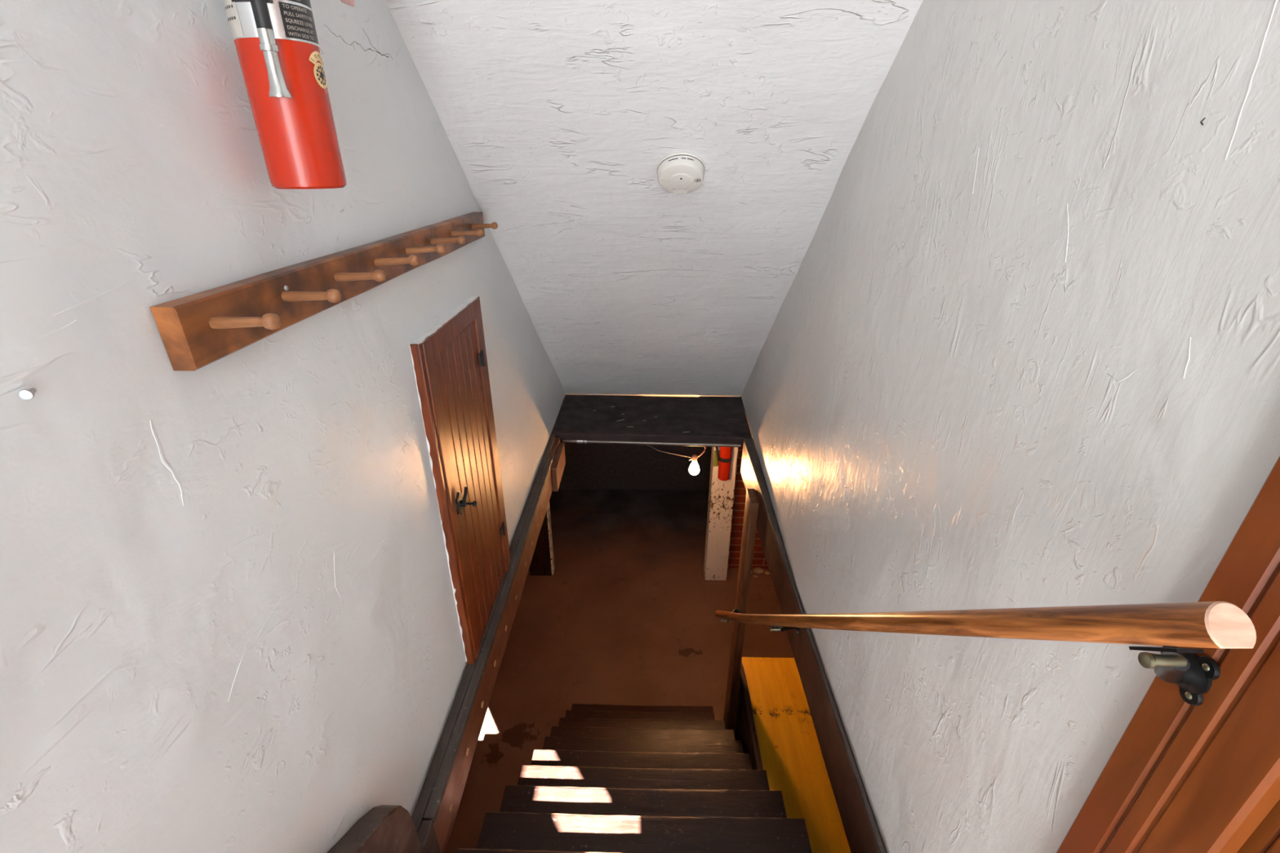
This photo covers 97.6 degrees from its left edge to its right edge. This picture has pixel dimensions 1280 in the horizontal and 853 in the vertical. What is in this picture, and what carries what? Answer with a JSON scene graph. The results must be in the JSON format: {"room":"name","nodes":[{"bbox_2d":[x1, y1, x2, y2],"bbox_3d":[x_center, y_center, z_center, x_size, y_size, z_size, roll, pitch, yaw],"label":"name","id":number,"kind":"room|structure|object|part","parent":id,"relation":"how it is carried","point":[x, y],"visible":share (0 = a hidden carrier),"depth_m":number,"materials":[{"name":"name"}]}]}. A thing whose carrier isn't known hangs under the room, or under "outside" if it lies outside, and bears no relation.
{"room":"basement stairway","nodes":[
{"label":"basement stairway","id":0,"kind":"room"},
{"bbox_2d":[0,0,565,852],"bbox_3d":[-0.630,-0.201,0.614,0.198,2.630,5.660,1,25,1],"label":"wall","id":1,"kind":"structure","parent":0,"point":[229,621],"depth_m":0.70,"materials":[{"name":"white paint"}]},
{"bbox_2d":[17,388,36,399],"bbox_3d":[-0.539,-0.029,0.493,0.010,0.010,0.017,-16,30,-31],"label":"nail","id":2,"kind":"object","parent":1,"relation":"attached to","point":[24,394],"visible":1,"depth_m":0.49,"materials":[{"name":"metal"}]},
{"bbox_2d":[222,0,346,189],"bbox_3d":[-0.461,-0.554,0.699,0.114,0.472,0.110,22,33,38],"label":"fire extinguisher","id":3,"kind":"object","parent":1,"relation":"attached to","point":[276,42],"visible":1,"depth_m":0.72,"materials":[{"name":"red metal"}]},
{"bbox_2d":[225,4,235,21],"bbox_3d":[-0.500,-0.540,0.665,0.024,0.095,0.001,18,31,33],"label":"print","id":4,"kind":"object","parent":3,"relation":"on","point":[230,10],"depth_m":0.68},
{"bbox_2d":[310,54,325,85],"bbox_3d":[-0.423,-0.471,0.740,0.003,0.036,0.032,0,25,0],"label":"print","id":5,"kind":"object","parent":3,"relation":"attached to","point":[317,77],"depth_m":0.73},
{"bbox_2d":[150,212,497,370],"bbox_3d":[-0.472,-0.364,1.191,0.112,0.076,1.244,1,25,1],"label":"peg rail","id":6,"kind":"object","parent":1,"relation":"attached to","point":[197,331],"visible":1,"depth_m":0.79,"materials":[{"name":"brown wood"}]},
{"bbox_2d":[340,0,354,7],"bbox_3d":[-0.525,-0.770,0.989,0.002,0.039,0.090,1,25,1],"label":"sticker","id":7,"kind":"object","parent":1,"relation":"attached to","point":[351,2],"visible":1,"depth_m":1.01,"materials":[{"name":"paper"}]},
{"bbox_2d":[326,804,421,852],"bbox_3d":[-0.515,0.777,0.805,0.047,0.694,0.669,1,25,1],"label":"skirt board","id":8,"kind":"object","parent":1,"relation":"attached to","point":[384,828],"visible":1,"depth_m":1.08,"materials":[{"name":"brown wood"}]},
{"bbox_2d":[408,295,511,664],"bbox_3d":[-0.492,0.163,1.722,0.088,1.015,0.505,1,25,1],"label":"door","id":9,"kind":"structure","parent":1,"relation":"in","point":[450,361],"depth_m":1.63,"materials":[{"name":"brown wood"}]},
{"bbox_3d":[-0.514,-0.257,1.518,0.036,0.076,0.360,1,25,1],"label":"rail","id":10,"kind":"part","parent":9,"relation":"part of","materials":[{"name":"brown wood"}]},
{"bbox_3d":[-0.520,0.190,1.731,0.032,0.957,0.360,1,25,1],"label":"beadboard panel","id":11,"kind":"part","parent":9,"relation":"part of","materials":[{"name":"brown wood"}]},
{"bbox_2d":[412,396,564,814],"bbox_3d":[-1.786,0.071,3.280,2.540,0.156,7.000,1,25,1],"label":"ceiling","id":12,"kind":"structure","parent":0,"point":[564,397],"depth_m":3.04,"materials":[{"name":"white paint"}]},
{"bbox_2d":[420,437,559,852],"bbox_3d":[-0.495,0.594,2.223,0.053,0.150,2.165,1,25,1],"label":"joist","id":13,"kind":"object","parent":12,"relation":"attached to","point":[443,824],"visible":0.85,"depth_m":1.75,"materials":[{"name":"brown wood"}]},
{"bbox_2d":[417,820,440,852],"bbox_3d":[-0.499,1.007,1.321,0.024,0.162,0.058,1,25,1],"label":"wooden block","id":14,"kind":"object","parent":13,"relation":"on","point":[427,837],"visible":0.78,"depth_m":1.30,"materials":[{"name":"brown wood"}]},
{"bbox_2d":[411,433,555,835],"bbox_3d":[-0.510,0.550,2.116,0.027,0.022,2.330,1,25,1],"label":"board","id":15,"kind":"object","parent":13,"relation":"on","point":[417,817],"visible":0.74,"depth_m":1.60,"materials":[{"name":"black wood"}]},
{"bbox_2d":[423,455,553,822],"bbox_3d":[-0.482,0.545,2.127,0.026,0.022,1.785,1,25,1],"label":"board","id":16,"kind":"object","parent":13,"relation":"on","point":[437,796],"visible":1,"depth_m":1.69,"materials":[{"name":"brown wood"}]},
{"bbox_2d":[551,442,565,491],"bbox_3d":[-0.442,0.215,3.047,0.026,0.137,0.300,1,25,1],"label":"cleat","id":17,"kind":"object","parent":13,"relation":"attached to","point":[558,465],"visible":1,"depth_m":2.99,"materials":[{"name":"brown wood"}]},
{"bbox_2d":[444,488,794,852],"bbox_3d":[0.035,2.003,4.166,6.200,0.100,7.000,1,25,1],"label":"floor","id":18,"kind":"structure","parent":0,"point":[625,615],"depth_m":4.67,"materials":[{"name":"red concrete"}]},
{"bbox_2d":[529,502,554,575],"bbox_3d":[-0.924,0.490,4.906,0.217,1.988,0.105,1,25,1],"label":"support pillar","id":19,"kind":"structure","parent":18,"relation":"on","point":[542,563],"depth_m":5.18,"materials":[{"name":"brown wood"}]},
{"bbox_2d":[456,703,812,852],"bbox_3d":[0.007,1.567,2.518,0.980,2.134,2.089,1,25,1],"label":"staircase","id":20,"kind":"structure","parent":18,"relation":"on","point":[609,778],"depth_m":1.92,"materials":[{"name":"brown wood"}]},
{"bbox_2d":[703,446,737,580],"bbox_3d":[0.714,0.511,4.878,0.200,1.988,0.158,1,25,1],"label":"support pillar","id":21,"kind":"structure","parent":18,"relation":"on","point":[721,493],"depth_m":4.95,"materials":[{"name":"white paint"}]},
{"bbox_2d":[715,446,732,480],"bbox_3d":[0.690,0.237,4.592,0.127,0.439,0.110,-18,31,-33],"label":"fire extinguisher","id":22,"kind":"object","parent":21,"relation":"attached to","point":[723,458],"visible":0.65,"depth_m":4.59,"materials":[{"name":"red metal"}]},
{"bbox_2d":[723,488,759,729],"bbox_3d":[0.544,1.274,3.166,0.040,2.079,0.130,1,25,1],"label":"wooden post","id":23,"kind":"object","parent":18,"relation":"on","point":[751,508],"visible":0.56,"depth_m":2.94,"materials":[{"name":"brown wood"}]},
{"bbox_2d":[753,567,763,573],"bbox_3d":[1.132,1.376,5.338,0.090,0.040,0.079,1,25,1],"label":"lump","id":24,"kind":"object","parent":18,"relation":"on","point":[757,570],"visible":1,"depth_m":5.33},
{"bbox_2d":[733,657,850,852],"bbox_3d":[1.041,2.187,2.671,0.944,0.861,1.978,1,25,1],"label":"board","id":25,"kind":"object","parent":18,"relation":"on","point":[774,724],"visible":0.43,"depth_m":2.90,"materials":[{"name":"yellow paint"}]},
{"bbox_3d":[0.582,2.182,2.674,0.027,0.860,1.932,1,25,1],"label":"panel","id":26,"kind":"part","parent":25,"relation":"part of","materials":[{"name":"brown wood"}]},
{"bbox_2d":[558,439,711,490],"bbox_3d":[0.089,-0.176,6.312,6.000,1.990,0.150,1,25,1],"label":"wall","id":27,"kind":"structure","parent":0,"point":[588,465],"depth_m":6.54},
{"bbox_2d":[385,0,923,396],"bbox_3d":[0.053,-0.752,1.769,1.400,2.721,3.236,1,25,1],"label":"ceiling","id":28,"kind":"structure","parent":0,"point":[558,117],"depth_m":1.53,"materials":[{"name":"white paint"}]},
{"bbox_2d":[656,151,705,194],"bbox_3d":[0.117,-0.728,1.609,0.141,0.116,0.127,1,25,1],"label":"smoke detector","id":29,"kind":"object","parent":28,"relation":"attached to","point":[679,174],"visible":1,"depth_m":1.57,"materials":[{"name":"beige plastic"}]},
{"bbox_3d":[0.117,-0.691,1.644,0.042,0.015,0.017,1,25,1],"label":"battery door","id":30,"kind":"part","parent":29,"relation":"part of","materials":[{"name":"beige plastic"}]},
{"bbox_2d":[646,444,706,475],"bbox_3d":[0.170,0.182,3.601,0.409,0.279,0.295,-17,30,-32],"label":"light bulb","id":31,"kind":"object","parent":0,"point":[694,469],"depth_m":3.60,"materials":[{"name":"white glass"}]},
{"bbox_3d":[0.127,0.129,3.574,0.412,0.160,0.007,0,25,0],"label":"cord","id":32,"kind":"part","parent":31,"relation":"part of","materials":[{"name":"brown plastic"}]},
{"bbox_3d":[0.352,0.267,3.632,0.068,0.100,0.068,1,25,1],"label":"glass","id":33,"kind":"part","parent":31,"relation":"part of","materials":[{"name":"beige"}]},
{"bbox_2d":[692,454,697,462],"bbox_3d":[0.352,0.203,3.602,0.034,0.042,0.034,1,25,1],"label":"socket","id":34,"kind":"object","parent":31,"relation":"attached to","point":[694,457],"depth_m":3.59,"materials":[{"name":"metal"}]},
{"bbox_2d":[727,444,768,568],"bbox_3d":[1.875,0.435,5.046,2.380,1.990,0.200,1,25,1],"label":"brick wall","id":35,"kind":"structure","parent":0,"point":[759,560],"depth_m":5.21,"materials":[{"name":"red brick"}]},
{"bbox_2d":[739,395,767,487],"bbox_3d":[1.896,0.112,3.230,2.495,0.156,7.000,1,25,1],"label":"ceiling","id":36,"kind":"structure","parent":0,"point":[740,396],"depth_m":3.32,"materials":[{"name":"white paint"}]},
{"bbox_2d":[551,394,751,444],"bbox_3d":[0.078,-0.054,3.423,1.151,0.047,0.605,1,25,1],"label":"board","id":37,"kind":"object","parent":36,"relation":"attached to","point":[701,419],"visible":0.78,"depth_m":3.35,"materials":[{"name":"black wood"}]},
{"bbox_2d":[562,439,741,447],"bbox_3d":[0.063,0.094,3.205,1.021,0.029,0.030,2,25,3],"label":"conduit pipe","id":38,"kind":"object","parent":37,"relation":"attached to","point":[698,444],"visible":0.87,"depth_m":3.20,"materials":[{"name":"metal"}]},
{"bbox_2d":[740,443,886,852],"bbox_3d":[0.579,0.638,2.187,0.042,0.198,2.180,1,25,1],"label":"joist","id":39,"kind":"object","parent":36,"relation":"attached to","point":[860,837],"visible":0.56,"depth_m":1.72,"materials":[{"name":"brown wood"}]},
{"bbox_2d":[742,438,885,852],"bbox_3d":[0.584,0.542,2.141,0.054,0.015,2.180,1,25,1],"label":"board","id":40,"kind":"object","parent":39,"relation":"on","point":[748,443],"visible":0.96,"depth_m":1.82,"materials":[{"name":"brown wood"}]},
{"bbox_2d":[741,0,1279,852],"bbox_3d":[0.641,0.049,0.100,0.199,2.630,6.760,1,25,1],"label":"wall","id":41,"kind":"structure","parent":0,"point":[1022,350],"depth_m":0.82,"materials":[{"name":"white paint"}]},
{"bbox_2d":[715,601,1256,706],"bbox_3d":[0.491,0.599,1.780,0.132,1.980,2.066,0,25,0],"label":"handrail","id":42,"kind":"object","parent":41,"relation":"attached to","point":[1204,624],"visible":1,"depth_m":0.54,"materials":[{"name":"brown wood"}]},
{"bbox_3d":[0.483,0.990,2.929,0.030,0.026,0.116,16,30,30],"label":"arm","id":43,"kind":"part","parent":42,"relation":"part of","materials":[{"name":"brown wood"}]},
{"bbox_3d":[0.503,0.686,1.908,0.030,0.101,0.150,18,30,32],"label":"arm","id":44,"kind":"part","parent":42,"relation":"part of","materials":[{"name":"black metal"}]},
{"bbox_3d":[0.449,0.599,1.780,0.038,1.980,2.065,0,25,-1],"label":"rail","id":45,"kind":"part","parent":42,"relation":"part of","materials":[{"name":"brown wood"}]},
{"bbox_3d":[0.496,0.222,0.521,0.077,0.068,0.029,-13,28,-26],"label":"arm","id":46,"kind":"part","parent":42,"relation":"part of","materials":[{"name":"black metal"}]},
{"bbox_2d":[1056,455,1279,852],"bbox_3d":[0.630,0.338,0.005,0.212,2.150,1.108,1,25,1],"label":"door","id":47,"kind":"structure","parent":41,"relation":"in","point":[1181,776],"depth_m":0.52,"materials":[{"name":"orange wood"}]}
]}

